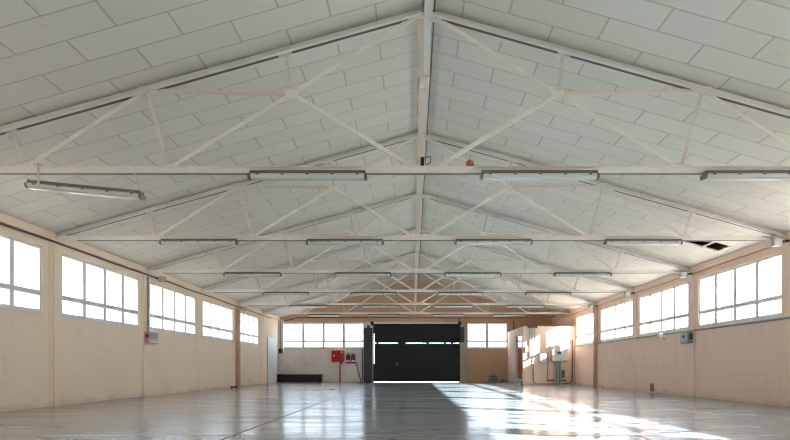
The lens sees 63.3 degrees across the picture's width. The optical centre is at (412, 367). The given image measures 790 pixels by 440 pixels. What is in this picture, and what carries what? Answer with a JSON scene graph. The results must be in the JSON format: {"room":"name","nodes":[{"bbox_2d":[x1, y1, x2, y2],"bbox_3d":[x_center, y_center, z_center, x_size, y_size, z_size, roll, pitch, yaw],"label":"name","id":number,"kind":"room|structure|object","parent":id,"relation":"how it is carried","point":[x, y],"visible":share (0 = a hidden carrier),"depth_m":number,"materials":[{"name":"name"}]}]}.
{"room":"empty warehouse","nodes":[
{"label":"empty warehouse","id":0,"kind":"room"},
{"bbox_2d":[0,225,277,411],"bbox_3d":[-7.600,-1.197,15.436,0.240,3.986,40.808,0,0,0],"label":"wall","id":1,"kind":"structure","parent":0,"point":[98,361],"depth_m":15.42,"materials":[{"name":"paint"}]},
{"bbox_2d":[0,233,43,314],"bbox_3d":[-7.532,-1.764,10.992,0.152,1.384,3.904,0,0,0],"label":"window","id":2,"kind":"structure","parent":1,"relation":"in","point":[8,285],"depth_m":12.00,"materials":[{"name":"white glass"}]},
{"bbox_2d":[49,241,58,406],"bbox_3d":[-7.473,-0.918,13.336,0.014,3.428,0.352,0,0,0],"label":"trim","id":3,"kind":"structure","parent":1,"relation":"attached to","point":[50,243],"depth_m":13.25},
{"bbox_2d":[53,243,54,405],"bbox_3d":[-7.440,-0.898,13.256,0.032,3.356,0.032,0,0,0],"label":"downpipe","id":4,"kind":"object","parent":1,"relation":"attached to","point":[53,243],"visible":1,"depth_m":13.24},
{"bbox_2d":[61,253,140,328],"bbox_3d":[-7.532,-1.764,15.568,0.152,1.384,3.904,0,0,0],"label":"window","id":5,"kind":"structure","parent":1,"relation":"in","point":[81,300],"depth_m":15.51,"materials":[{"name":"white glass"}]},
{"bbox_2d":[0,222,270,317],"bbox_3d":[-7.440,-2.612,14.356,0.045,0.069,38.488,0,0,0],"label":"conduit","id":6,"kind":"object","parent":1,"relation":"attached to","point":[2,224],"visible":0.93,"depth_m":15.12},
{"bbox_2d":[156,276,165,282],"bbox_3d":[-7.277,-2.548,18.418,0.282,0.168,0.156,0,0,0],"label":"emergency light","id":7,"kind":"object","parent":6,"relation":"attached to","point":[161,279],"visible":1,"depth_m":18.35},
{"bbox_2d":[0,212,279,319],"bbox_3d":[-7.452,-2.723,15.436,0.056,0.166,40.808,0,0,0],"label":"trim","id":8,"kind":"structure","parent":1,"relation":"attached to","point":[4,218],"depth_m":15.40,"materials":[{"name":"paint"}]},
{"bbox_2d":[143,274,148,396],"bbox_3d":[-7.473,-0.918,17.912,0.014,3.428,0.352,0,0,0],"label":"trim","id":9,"kind":"structure","parent":1,"relation":"attached to","point":[145,345],"depth_m":17.86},
{"bbox_2d":[147,277,148,330],"bbox_3d":[-7.432,-1.792,17.952,0.038,1.536,0.038,0,0,22],"label":"conduit","id":10,"kind":"object","parent":1,"relation":"attached to","point":[147,277],"visible":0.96,"depth_m":17.94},
{"bbox_2d":[145,331,157,343],"bbox_3d":[-7.378,-0.852,18.054,0.156,0.328,0.660,0,0,0],"label":"switch box","id":11,"kind":"object","parent":1,"relation":"attached to","point":[150,337],"visible":1,"depth_m":17.87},
{"bbox_2d":[150,282,196,336],"bbox_3d":[-7.532,-1.764,20.144,0.152,1.384,3.904,0,0,0],"label":"window","id":12,"kind":"structure","parent":1,"relation":"in","point":[160,316],"depth_m":20.08,"materials":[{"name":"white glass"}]},
{"bbox_2d":[198,293,201,390],"bbox_3d":[-7.473,-0.918,22.488,0.014,3.428,0.352,0,0,0],"label":"trim","id":13,"kind":"structure","parent":1,"relation":"attached to","point":[199,295],"depth_m":22.38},
{"bbox_2d":[203,299,233,341],"bbox_3d":[-7.532,-1.764,24.720,0.152,1.384,3.904,0,0,0],"label":"window","id":14,"kind":"structure","parent":1,"relation":"in","point":[209,326],"depth_m":24.66,"materials":[{"name":"white metal"}]},
{"bbox_2d":[235,306,240,386],"bbox_3d":[-7.400,-0.918,27.064,0.160,3.428,0.208,0,0,0],"label":"trim","id":15,"kind":"structure","parent":1,"relation":"attached to","point":[238,308],"depth_m":26.96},
{"bbox_2d":[241,312,258,345],"bbox_3d":[-7.532,-1.764,29.196,0.152,1.384,3.704,0,0,0],"label":"window","id":16,"kind":"structure","parent":1,"relation":"in","point":[243,334],"depth_m":29.15,"materials":[{"name":"white metal"}]},
{"bbox_2d":[261,315,262,383],"bbox_3d":[-7.473,-0.918,31.640,0.014,3.428,0.352,0,0,0],"label":"trim","id":17,"kind":"structure","parent":1,"relation":"attached to","point":[261,315],"depth_m":31.54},
{"bbox_2d":[0,0,789,317],"bbox_3d":[0.160,-3.891,15.436,15.280,2.202,40.808,0,0,0],"label":"ceiling","id":18,"kind":"structure","parent":0,"point":[55,55],"depth_m":10.67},
{"bbox_2d":[0,9,789,174],"bbox_3d":[0.160,-3.768,8.751,15.222,2.249,0.222,0,0,0],"label":"roof truss","id":19,"kind":"object","parent":18,"relation":"attached to","point":[170,86],"depth_m":8.74,"materials":[{"name":"metal"}]},
{"bbox_2d":[37,163,43,187],"bbox_3d":[-5.060,-2.604,8.752,0.024,0.328,0.224,0,0,0],"label":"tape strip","id":20,"kind":"object","parent":19,"relation":"attached to","point":[38,164],"visible":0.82,"depth_m":8.64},
{"bbox_2d":[247,170,367,180],"bbox_3d":[-1.420,-2.604,8.664,1.600,0.113,0.184,0,0,0],"label":"light","id":21,"kind":"object","parent":19,"relation":"hanging from","point":[253,175],"visible":1,"depth_m":8.60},
{"bbox_2d":[250,173,363,180],"bbox_3d":[-1.420,-2.581,8.664,1.528,0.064,0.168,0,0,0],"label":"diffuser","id":22,"kind":"object","parent":21,"relation":"attached to","point":[253,176],"depth_m":8.60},
{"bbox_2d":[249,170,365,172],"bbox_3d":[-1.420,-2.637,8.664,1.560,0.048,0.136,0,0,0],"label":"tray","id":23,"kind":"object","parent":21,"relation":"on","point":[250,171],"depth_m":8.60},
{"bbox_2d":[418,74,429,90],"bbox_3d":[0.146,-3.862,8.688,0.164,0.197,0.128,0,0,0],"label":"junction box","id":24,"kind":"object","parent":19,"relation":"attached to","point":[423,79],"visible":1,"depth_m":8.63,"materials":[{"name":"metal"}]},
{"bbox_2d":[421,156,430,165],"bbox_3d":[0.176,-2.819,8.708,0.143,0.135,0.056,0,0,0],"label":"clamp","id":25,"kind":"object","parent":19,"relation":"on","point":[422,158],"visible":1,"depth_m":8.68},
{"bbox_2d":[479,170,599,180],"bbox_3d":[1.708,-2.604,8.664,1.600,0.113,0.184,0,0,0],"label":"light","id":26,"kind":"object","parent":19,"relation":"hanging from","point":[486,175],"visible":1,"depth_m":8.60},
{"bbox_2d":[481,170,597,172],"bbox_3d":[1.708,-2.637,8.664,1.560,0.048,0.136,0,0,0],"label":"tray","id":27,"kind":"object","parent":26,"relation":"on","point":[483,171],"depth_m":8.60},
{"bbox_2d":[483,173,596,180],"bbox_3d":[1.708,-2.581,8.664,1.528,0.064,0.168,0,0,0],"label":"diffuser","id":28,"kind":"object","parent":26,"relation":"attached to","point":[486,176],"depth_m":8.60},
{"bbox_2d":[700,170,789,180],"bbox_3d":[4.718,-2.604,8.664,1.600,0.113,0.184,0,0,0],"label":"light","id":29,"kind":"object","parent":19,"relation":"hanging from","point":[708,175],"visible":1,"depth_m":8.60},
{"bbox_2d":[702,170,789,174],"bbox_3d":[4.718,-2.637,8.664,1.560,0.048,0.136,0,0,0],"label":"tray","id":30,"kind":"object","parent":29,"relation":"on","point":[708,172],"depth_m":8.60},
{"bbox_2d":[704,173,789,180],"bbox_3d":[4.718,-2.581,8.664,1.528,0.064,0.168,0,0,0],"label":"diffuser","id":31,"kind":"object","parent":29,"relation":"attached to","point":[707,176],"depth_m":8.60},
{"bbox_3d":[-3.760,-2.596,8.723,0.013,0.312,0.146,0,0,0],"label":"wire","id":32,"kind":"object","parent":19,"relation":"hanging from","visible":0},
{"bbox_2d":[24,179,145,200],"bbox_3d":[-4.504,-2.442,8.800,1.599,0.266,0.184,0,0,0],"label":"hanging light","id":33,"kind":"object","parent":32,"relation":"hanging from","point":[31,184],"visible":0.98,"depth_m":8.73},
{"bbox_2d":[27,179,143,194],"bbox_3d":[-4.498,-2.476,8.800,1.560,0.048,0.136,6,0,0],"label":"tray","id":34,"kind":"object","parent":33,"relation":"on","point":[46,184],"depth_m":8.73,"materials":[{"name":"metal"}]},
{"bbox_2d":[262,274,569,314],"bbox_3d":[0.160,-3.768,31.640,15.222,2.249,0.204,0,0,0],"label":"roof truss","id":35,"kind":"object","parent":18,"relation":"attached to","point":[395,275],"visible":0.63,"depth_m":31.61,"materials":[{"name":"metal"}]},
{"bbox_2d":[308,314,339,315],"bbox_3d":[-4.386,-2.604,31.544,1.600,0.113,0.184,0,0,0],"label":"light","id":36,"kind":"object","parent":35,"relation":"hanging from","point":[308,314],"visible":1,"depth_m":31.47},
{"bbox_2d":[368,314,399,315],"bbox_3d":[-1.428,-2.604,31.544,1.600,0.113,0.184,0,0,0],"label":"light","id":37,"kind":"object","parent":35,"relation":"hanging from","point":[368,314],"visible":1,"depth_m":31.47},
{"bbox_2d":[432,314,463,315],"bbox_3d":[1.725,-2.604,31.544,1.600,0.113,0.184,0,0,0],"label":"light","id":38,"kind":"object","parent":35,"relation":"hanging from","point":[432,314],"visible":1,"depth_m":31.47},
{"bbox_2d":[493,314,525,315],"bbox_3d":[4.735,-2.604,31.544,1.600,0.113,0.184,0,0,0],"label":"light","id":39,"kind":"object","parent":35,"relation":"hanging from","point":[493,314],"visible":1,"depth_m":31.47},
{"bbox_2d":[237,252,595,305],"bbox_3d":[0.160,-3.768,27.064,15.222,2.249,0.204,0,0,0],"label":"roof truss","id":40,"kind":"object","parent":18,"relation":"attached to","point":[286,303],"visible":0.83,"depth_m":27.03,"materials":[{"name":"metal"}]},
{"bbox_2d":[289,305,327,307],"bbox_3d":[-4.414,-2.604,26.968,1.600,0.113,0.184,0,0,0],"label":"light","id":41,"kind":"object","parent":40,"relation":"hanging from","point":[290,306],"visible":1,"depth_m":26.90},
{"bbox_2d":[290,306,325,307],"bbox_3d":[-4.414,-2.581,26.968,1.528,0.064,0.168,0,0,0],"label":"diffuser","id":42,"kind":"object","parent":41,"relation":"attached to","point":[290,306],"depth_m":26.92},
{"bbox_2d":[362,305,399,307],"bbox_3d":[-1.356,-2.604,26.968,1.600,0.113,0.184,0,0,0],"label":"light","id":43,"kind":"object","parent":40,"relation":"hanging from","point":[363,306],"visible":1,"depth_m":26.90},
{"bbox_2d":[363,306,398,307],"bbox_3d":[-1.356,-2.581,26.968,1.528,0.064,0.168,0,0,0],"label":"diffuser","id":44,"kind":"object","parent":43,"relation":"attached to","point":[363,306],"depth_m":26.92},
{"bbox_2d":[434,305,472,307],"bbox_3d":[1.702,-2.604,26.968,1.600,0.113,0.184,0,0,0],"label":"light","id":45,"kind":"object","parent":40,"relation":"hanging from","point":[435,306],"visible":1,"depth_m":26.90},
{"bbox_2d":[435,306,471,307],"bbox_3d":[1.702,-2.581,26.968,1.528,0.064,0.168,0,0,0],"label":"diffuser","id":46,"kind":"object","parent":45,"relation":"attached to","point":[435,306],"depth_m":26.92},
{"bbox_2d":[506,305,544,307],"bbox_3d":[4.744,-2.604,26.968,1.600,0.113,0.184,0,0,0],"label":"light","id":47,"kind":"object","parent":40,"relation":"hanging from","point":[507,306],"visible":1,"depth_m":26.90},
{"bbox_2d":[508,306,543,307],"bbox_3d":[4.744,-2.581,26.968,1.528,0.064,0.168,0,0,0],"label":"diffuser","id":48,"kind":"object","parent":47,"relation":"attached to","point":[508,306],"depth_m":26.92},
{"bbox_2d":[201,229,633,292],"bbox_3d":[0.160,-3.768,22.488,15.222,2.249,0.204,0,0,0],"label":"roof truss","id":49,"kind":"object","parent":18,"relation":"attached to","point":[516,258],"visible":0.77,"depth_m":22.45,"materials":[{"name":"metal"}]},
{"bbox_2d":[263,292,309,294],"bbox_3d":[-4.430,-2.604,22.392,1.600,0.113,0.184,0,0,0],"label":"light","id":50,"kind":"object","parent":49,"relation":"hanging from","point":[264,293],"visible":1,"depth_m":22.32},
{"bbox_2d":[264,293,307,294],"bbox_3d":[-4.430,-2.581,22.392,1.528,0.064,0.168,0,0,0],"label":"diffuser","id":51,"kind":"object","parent":50,"relation":"attached to","point":[264,293],"depth_m":22.32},
{"bbox_2d":[264,292,308,292],"bbox_3d":[-4.430,-2.637,22.392,1.560,0.048,0.136,0,0,0],"label":"tray","id":52,"kind":"object","parent":50,"relation":"on","point":[264,292],"depth_m":22.32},
{"bbox_2d":[351,292,396,294],"bbox_3d":[-1.366,-2.604,22.392,1.600,0.113,0.184,0,0,0],"label":"light","id":53,"kind":"object","parent":49,"relation":"hanging from","point":[352,293],"visible":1,"depth_m":22.32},
{"bbox_2d":[352,293,395,294],"bbox_3d":[-1.366,-2.581,22.392,1.528,0.064,0.168,0,0,0],"label":"diffuser","id":54,"kind":"object","parent":53,"relation":"attached to","point":[352,293],"depth_m":22.32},
{"bbox_2d":[438,292,483,294],"bbox_3d":[1.666,-2.604,22.392,1.600,0.113,0.184,0,0,0],"label":"light","id":55,"kind":"object","parent":49,"relation":"hanging from","point":[439,293],"visible":1,"depth_m":22.32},
{"bbox_2d":[438,292,482,292],"bbox_3d":[1.666,-2.637,22.392,1.560,0.048,0.136,0,0,0],"label":"tray","id":56,"kind":"object","parent":55,"relation":"on","point":[438,292],"depth_m":22.32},
{"bbox_2d":[439,293,482,294],"bbox_3d":[1.666,-2.581,22.392,1.528,0.064,0.168,0,0,0],"label":"diffuser","id":57,"kind":"object","parent":55,"relation":"attached to","point":[439,293],"depth_m":22.32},
{"bbox_2d":[525,292,571,294],"bbox_3d":[4.730,-2.604,22.392,1.600,0.113,0.184,0,0,0],"label":"light","id":58,"kind":"object","parent":49,"relation":"hanging from","point":[526,293],"visible":1,"depth_m":22.32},
{"bbox_2d":[527,293,569,294],"bbox_3d":[4.730,-2.581,22.392,1.528,0.064,0.168,0,0,0],"label":"diffuser","id":59,"kind":"object","parent":58,"relation":"attached to","point":[527,293],"depth_m":22.32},
{"bbox_2d":[526,292,570,292],"bbox_3d":[4.730,-2.637,22.392,1.560,0.048,0.136,0,0,0],"label":"tray","id":60,"kind":"object","parent":58,"relation":"on","point":[526,292],"depth_m":22.32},
{"bbox_2d":[147,193,690,273],"bbox_3d":[0.160,-3.768,17.912,15.222,2.249,0.204,0,0,0],"label":"roof truss","id":61,"kind":"object","parent":18,"relation":"attached to","point":[155,269],"visible":0.96,"depth_m":17.88,"materials":[{"name":"metal"}]},
{"bbox_2d":[223,272,281,276],"bbox_3d":[-4.461,-2.604,17.816,1.600,0.113,0.184,0,0,0],"label":"light","id":62,"kind":"object","parent":61,"relation":"hanging from","point":[226,274],"visible":1,"depth_m":17.75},
{"bbox_2d":[225,274,279,276],"bbox_3d":[-4.461,-2.581,17.816,1.528,0.064,0.168,0,0,0],"label":"diffuser","id":63,"kind":"object","parent":62,"relation":"attached to","point":[226,275],"depth_m":17.75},
{"bbox_2d":[224,272,280,273],"bbox_3d":[-4.461,-2.637,17.816,1.560,0.048,0.136,0,0,0],"label":"tray","id":64,"kind":"object","parent":62,"relation":"on","point":[224,272],"depth_m":17.75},
{"bbox_2d":[334,272,391,276],"bbox_3d":[-1.397,-2.604,17.816,1.600,0.113,0.184,0,0,0],"label":"light","id":65,"kind":"object","parent":61,"relation":"hanging from","point":[337,274],"visible":1,"depth_m":17.75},
{"bbox_2d":[335,274,389,276],"bbox_3d":[-1.397,-2.581,17.816,1.528,0.064,0.168,0,0,0],"label":"diffuser","id":66,"kind":"object","parent":65,"relation":"attached to","point":[336,275],"depth_m":17.75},
{"bbox_2d":[335,272,390,273],"bbox_3d":[-1.397,-2.637,17.816,1.560,0.048,0.136,0,0,0],"label":"tray","id":67,"kind":"object","parent":65,"relation":"on","point":[335,272],"depth_m":17.75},
{"bbox_2d":[444,272,501,276],"bbox_3d":[1.662,-2.604,17.816,1.600,0.113,0.184,0,0,0],"label":"light","id":68,"kind":"object","parent":61,"relation":"hanging from","point":[447,274],"visible":1,"depth_m":17.75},
{"bbox_2d":[445,274,499,276],"bbox_3d":[1.662,-2.581,17.816,1.528,0.064,0.168,0,0,0],"label":"diffuser","id":69,"kind":"object","parent":68,"relation":"attached to","point":[446,275],"depth_m":17.75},
{"bbox_2d":[445,272,500,273],"bbox_3d":[1.662,-2.637,17.816,1.560,0.048,0.136,0,0,0],"label":"tray","id":70,"kind":"object","parent":68,"relation":"on","point":[445,272],"depth_m":17.75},
{"bbox_2d":[553,272,611,276],"bbox_3d":[4.719,-2.604,17.816,1.600,0.113,0.184,0,0,0],"label":"light","id":71,"kind":"object","parent":61,"relation":"hanging from","point":[556,274],"visible":1,"depth_m":17.75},
{"bbox_2d":[554,272,610,273],"bbox_3d":[4.719,-2.637,17.816,1.560,0.048,0.136,0,0,0],"label":"tray","id":72,"kind":"object","parent":71,"relation":"on","point":[555,272],"depth_m":17.75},
{"bbox_2d":[555,274,610,276],"bbox_3d":[4.719,-2.581,17.816,1.528,0.064,0.168,0,0,0],"label":"diffuser","id":73,"kind":"object","parent":71,"relation":"attached to","point":[556,275],"depth_m":17.75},
{"bbox_2d":[54,133,786,240],"bbox_3d":[0.160,-3.768,13.336,15.222,2.249,0.204,0,0,0],"label":"roof truss","id":74,"kind":"object","parent":18,"relation":"attached to","point":[68,235],"visible":0.91,"depth_m":13.30,"materials":[{"name":"metal"}]},
{"bbox_2d":[159,239,238,244],"bbox_3d":[-4.421,-2.604,13.240,1.600,0.113,0.184,0,0,0],"label":"light","id":75,"kind":"object","parent":74,"relation":"hanging from","point":[162,241],"visible":1,"depth_m":13.17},
{"bbox_2d":[161,241,235,244],"bbox_3d":[-4.421,-2.581,13.240,1.528,0.064,0.168,0,0,0],"label":"diffuser","id":76,"kind":"object","parent":75,"relation":"attached to","point":[162,242],"depth_m":13.17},
{"bbox_2d":[160,239,237,240],"bbox_3d":[-4.421,-2.637,13.240,1.560,0.048,0.136,0,0,0],"label":"tray","id":77,"kind":"object","parent":75,"relation":"on","point":[160,239],"depth_m":13.17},
{"bbox_2d":[306,239,383,244],"bbox_3d":[-1.403,-2.604,13.240,1.600,0.113,0.184,0,0,0],"label":"light","id":78,"kind":"object","parent":74,"relation":"hanging from","point":[309,241],"visible":1,"depth_m":13.17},
{"bbox_2d":[308,241,381,244],"bbox_3d":[-1.403,-2.581,13.240,1.528,0.064,0.168,0,0,0],"label":"diffuser","id":79,"kind":"object","parent":78,"relation":"attached to","point":[309,242],"depth_m":13.17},
{"bbox_2d":[307,239,382,240],"bbox_3d":[-1.403,-2.637,13.240,1.560,0.048,0.136,0,0,0],"label":"tray","id":80,"kind":"object","parent":78,"relation":"on","point":[307,239],"depth_m":13.17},
{"bbox_2d":[454,239,532,244],"bbox_3d":[1.661,-2.604,13.240,1.600,0.113,0.184,0,0,0],"label":"light","id":81,"kind":"object","parent":74,"relation":"hanging from","point":[457,241],"visible":1,"depth_m":13.17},
{"bbox_2d":[455,239,531,240],"bbox_3d":[1.661,-2.637,13.240,1.560,0.048,0.136,0,0,0],"label":"tray","id":82,"kind":"object","parent":81,"relation":"on","point":[456,239],"depth_m":13.17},
{"bbox_2d":[457,241,530,244],"bbox_3d":[1.661,-2.581,13.240,1.528,0.064,0.168,0,0,0],"label":"diffuser","id":83,"kind":"object","parent":81,"relation":"attached to","point":[458,242],"depth_m":13.17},
{"bbox_2d":[603,239,682,244],"bbox_3d":[4.753,-2.604,13.240,1.600,0.113,0.184,0,0,0],"label":"light","id":84,"kind":"object","parent":74,"relation":"hanging from","point":[606,241],"visible":1,"depth_m":13.17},
{"bbox_2d":[604,239,681,240],"bbox_3d":[4.753,-2.637,13.240,1.560,0.048,0.136,0,0,0],"label":"tray","id":85,"kind":"object","parent":84,"relation":"on","point":[605,239],"depth_m":13.17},
{"bbox_2d":[607,241,680,244],"bbox_3d":[4.753,-2.581,13.240,1.528,0.064,0.168,0,0,0],"label":"diffuser","id":86,"kind":"object","parent":84,"relation":"attached to","point":[608,242],"depth_m":13.17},
{"bbox_2d":[417,0,432,281],"bbox_3d":[0.208,-4.876,15.436,0.112,0.120,40.808,0,0,0],"label":"trim","id":87,"kind":"structure","parent":18,"relation":"attached to","point":[428,4],"depth_m":9.99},
{"bbox_2d":[418,0,435,277],"bbox_3d":[0.292,-4.856,21.200,0.022,0.042,26.400,0,0,0],"label":"cable","id":88,"kind":"object","parent":18,"relation":"attached to","point":[434,0],"visible":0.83,"depth_m":11.53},
{"bbox_2d":[0,382,789,439],"bbox_3d":[0.160,0.916,15.436,15.760,0.240,41.288,0,0,0],"label":"floor","id":89,"kind":"structure","parent":0,"point":[279,410],"depth_m":10.96,"materials":[{"name":"concrete"}]},
{"bbox_2d":[267,337,276,383],"bbox_3d":[-7.436,-0.388,33.800,0.040,2.368,2.096,0,0,0],"label":"door","id":90,"kind":"structure","parent":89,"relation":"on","point":[271,342],"depth_m":33.56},
{"bbox_2d":[277,374,322,382],"bbox_3d":[-6.224,0.572,35.288,2.448,0.448,0.448,0,0,0],"label":"storage box","id":91,"kind":"object","parent":89,"relation":"on","point":[282,378],"visible":1,"depth_m":35.08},
{"bbox_2d":[364,325,372,381],"bbox_3d":[-2.488,-0.784,35.640,0.464,3.160,0.272,0,0,0],"label":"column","id":92,"kind":"structure","parent":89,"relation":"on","point":[368,332],"depth_m":35.50,"materials":[{"name":"metal"}]},
{"bbox_2d":[488,374,497,381],"bbox_3d":[4.472,0.572,35.782,0.528,0.448,0.100,0,0,0],"label":"box","id":93,"kind":"object","parent":89,"relation":"on","point":[492,378],"visible":0.95,"depth_m":35.74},
{"bbox_2d":[280,280,551,381],"bbox_3d":[0.160,-2.322,35.960,15.760,6.236,0.240,0,0,0],"label":"wall","id":94,"kind":"structure","parent":0,"point":[480,363],"depth_m":35.84,"materials":[{"name":"paint"}]},
{"bbox_2d":[278,320,283,373],"bbox_3d":[-7.352,-0.922,35.700,0.256,3.436,0.280,0,0,0],"label":"column","id":95,"kind":"structure","parent":94,"relation":"attached to","point":[280,355],"depth_m":35.56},
{"bbox_2d":[284,323,363,348],"bbox_3d":[-5.012,-1.796,35.892,4.584,1.448,0.152,0,0,0],"label":"window","id":96,"kind":"structure","parent":94,"relation":"in","point":[303,340],"depth_m":35.85,"materials":[{"name":"white metal"}]},
{"bbox_2d":[284,317,366,320],"bbox_3d":[-4.882,-2.736,35.800,4.643,0.216,0.056,0,0,0],"label":"conduit","id":97,"kind":"object","parent":94,"relation":"attached to","point":[296,317],"visible":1,"depth_m":35.78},
{"bbox_2d":[331,350,343,363],"bbox_3d":[-4.208,-0.612,35.700,0.672,0.736,0.264,0,0,0],"label":"cabinet","id":98,"kind":"object","parent":94,"relation":"attached to","point":[336,355],"visible":1,"depth_m":35.61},
{"bbox_2d":[370,318,460,381],"bbox_3d":[0.160,-1.010,35.688,5.104,3.556,0.208,0,0,0],"label":"door","id":99,"kind":"structure","parent":94,"relation":"in","point":[403,351],"depth_m":35.71,"materials":[{"name":"metal"}]},
{"bbox_2d":[460,327,463,341],"bbox_3d":[2.744,-1.860,35.664,0.208,0.832,0.224,0,0,0],"label":"motor","id":100,"kind":"object","parent":99,"relation":"attached to","point":[461,328],"visible":1,"depth_m":35.55,"materials":[{"name":"metal"}]},
{"bbox_2d":[460,325,465,381],"bbox_3d":[2.804,-0.802,35.816,0.376,3.196,0.048,0,0,0],"label":"trim","id":101,"kind":"structure","parent":94,"relation":"attached to","point":[462,344],"depth_m":35.80,"materials":[{"name":"concrete"}]},
{"bbox_2d":[467,323,507,348],"bbox_3d":[4.152,-1.796,35.892,2.304,1.448,0.152,0,0,0],"label":"window","id":102,"kind":"structure","parent":94,"relation":"in","point":[486,340],"depth_m":35.85,"materials":[{"name":"white metal"}]},
{"bbox_2d":[508,326,574,384],"bbox_3d":[6.548,-0.604,33.280,2.504,2.800,5.120,0,0,0],"label":"wall partition","id":103,"kind":"structure","parent":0,"point":[546,336],"depth_m":30.72,"materials":[{"name":"paint"}]},
{"bbox_2d":[528,325,536,356],"bbox_3d":[5.726,-1.282,30.655,0.451,1.507,0.104,0,0,0],"label":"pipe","id":104,"kind":"object","parent":103,"relation":"attached to","point":[529,326],"visible":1,"depth_m":30.64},
{"bbox_2d":[539,353,546,362],"bbox_3d":[6.216,-0.473,30.615,0.336,0.494,0.200,0,0,0],"label":"box","id":105,"kind":"object","parent":103,"relation":"attached to","point":[542,356],"visible":1,"depth_m":30.52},
{"bbox_2d":[533,354,553,383],"bbox_3d":[6.252,0.055,30.667,1.032,1.454,0.048,0,0,0],"label":"conduit","id":106,"kind":"object","parent":103,"relation":"attached to","point":[536,354],"visible":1,"depth_m":30.65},
{"bbox_2d":[554,362,560,384],"bbox_3d":[6.935,0.247,30.643,0.306,1.098,0.144,0,0,0],"label":"duct","id":107,"kind":"object","parent":103,"relation":"attached to","point":[557,365],"visible":1,"depth_m":30.58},
{"bbox_2d":[550,345,567,360],"bbox_3d":[6.972,-0.696,30.530,0.763,0.768,0.370,0,0,0],"label":"electrical box","id":108,"kind":"object","parent":103,"relation":"attached to","point":[557,352],"visible":1,"depth_m":30.36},
{"bbox_2d":[562,340,572,383],"bbox_3d":[7.403,-0.281,30.667,0.505,2.126,0.048,0,0,0],"label":"conduit","id":109,"kind":"object","parent":103,"relation":"attached to","point":[572,340],"visible":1,"depth_m":30.65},
{"bbox_2d":[552,243,780,390],"bbox_3d":[7.920,-1.197,15.436,0.240,3.986,40.808,0,0,0],"label":"wall","id":110,"kind":"structure","parent":0,"point":[570,320],"depth_m":19.31,"materials":[{"name":"paint"}]},
{"bbox_2d":[576,312,592,345],"bbox_3d":[7.852,-1.764,28.916,0.152,1.384,3.352,0,0,0],"label":"window","id":111,"kind":"structure","parent":110,"relation":"in","point":[587,334],"depth_m":28.99,"materials":[{"name":"white metal"}]},
{"bbox_2d":[593,306,597,386],"bbox_3d":[7.720,-0.918,27.064,0.160,3.428,0.208,0,0,0],"label":"trim","id":112,"kind":"structure","parent":110,"relation":"attached to","point":[595,308],"depth_m":26.96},
{"bbox_2d":[600,299,631,341],"bbox_3d":[7.852,-1.764,24.668,0.152,1.384,4.008,0,0,0],"label":"window","id":113,"kind":"structure","parent":110,"relation":"in","point":[626,326],"depth_m":24.60,"materials":[{"name":"white metal"}]},
{"bbox_2d":[632,293,636,390],"bbox_3d":[7.780,-0.918,22.460,0.040,3.428,0.344,0,0,0],"label":"trim","id":114,"kind":"structure","parent":110,"relation":"attached to","point":[634,296],"depth_m":22.42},
{"bbox_2d":[638,282,687,336],"bbox_3d":[7.852,-1.764,20.092,0.152,1.384,4.008,0,0,0],"label":"window","id":115,"kind":"structure","parent":110,"relation":"in","point":[677,316],"depth_m":20.03,"materials":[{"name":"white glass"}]},
{"bbox_2d":[551,232,789,320],"bbox_3d":[7.772,-2.723,15.436,0.056,0.166,40.808,0,0,0],"label":"trim","id":116,"kind":"structure","parent":110,"relation":"attached to","point":[762,245],"depth_m":17.33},
{"bbox_2d":[575,320,780,405],"bbox_3d":[7.788,-0.122,12.868,0.024,1.836,35.672,0,0,0],"label":"wall panel","id":117,"kind":"object","parent":110,"relation":"attached to","point":[742,363],"depth_m":17.13,"materials":[{"name":"paint"}]},
{"bbox_2d":[571,240,789,314],"bbox_3d":[7.760,-2.616,13.356,0.029,0.029,36.488,0,0,0],"label":"conduit","id":118,"kind":"object","parent":110,"relation":"attached to","point":[789,240],"visible":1,"depth_m":16.87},
{"bbox_2d":[575,316,789,346],"bbox_3d":[7.752,-1.040,12.836,0.048,0.048,35.448,0,0,0],"label":"conduit","id":119,"kind":"object","parent":110,"relation":"attached to","point":[788,317],"visible":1,"depth_m":16.78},
{"bbox_2d":[679,271,691,277],"bbox_3d":[7.573,-2.588,17.738,0.362,0.168,0.156,0,0,0],"label":"emergency light","id":120,"kind":"object","parent":110,"relation":"attached to","point":[683,274],"visible":1,"depth_m":17.68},
{"bbox_2d":[680,332,692,343],"bbox_3d":[7.654,-0.846,17.932,0.204,0.316,0.536,0,0,0],"label":"switch box","id":121,"kind":"object","parent":110,"relation":"attached to","point":[685,337],"visible":1,"depth_m":17.78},
{"bbox_2d":[688,274,694,396],"bbox_3d":[7.780,-0.918,17.884,0.040,3.428,0.344,0,0,0],"label":"trim","id":122,"kind":"structure","parent":110,"relation":"attached to","point":[691,278],"depth_m":17.83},
{"bbox_2d":[693,332,694,395],"bbox_3d":[7.736,-0.110,17.624,0.032,1.780,0.032,0,0,23],"label":"downpipe","id":123,"kind":"object","parent":110,"relation":"attached to","point":[693,332],"visible":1,"depth_m":17.61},
{"bbox_2d":[697,253,780,328],"bbox_3d":[7.852,-1.764,15.516,0.152,1.384,4.008,0,0,0],"label":"window","id":124,"kind":"structure","parent":110,"relation":"in","point":[760,300],"depth_m":15.45,"materials":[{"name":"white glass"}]},
{"bbox_2d":[771,238,788,246],"bbox_3d":[7.573,-2.588,13.162,0.362,0.168,0.156,0,0,0],"label":"emergency light","id":125,"kind":"object","parent":110,"relation":"attached to","point":[775,242],"visible":1,"depth_m":13.10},
{"bbox_2d":[781,242,789,406],"bbox_3d":[7.780,-0.918,13.308,0.040,3.428,0.344,0,0,0],"label":"trim","id":126,"kind":"structure","parent":110,"relation":"attached to","point":[785,248],"depth_m":13.33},
{"bbox_2d":[687,241,716,246],"bbox_3d":[0.160,-4.263,15.436,16.240,2.386,41.608,0,0,0],"label":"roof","id":127,"kind":"structure","parent":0,"point":[701,243],"depth_m":16.76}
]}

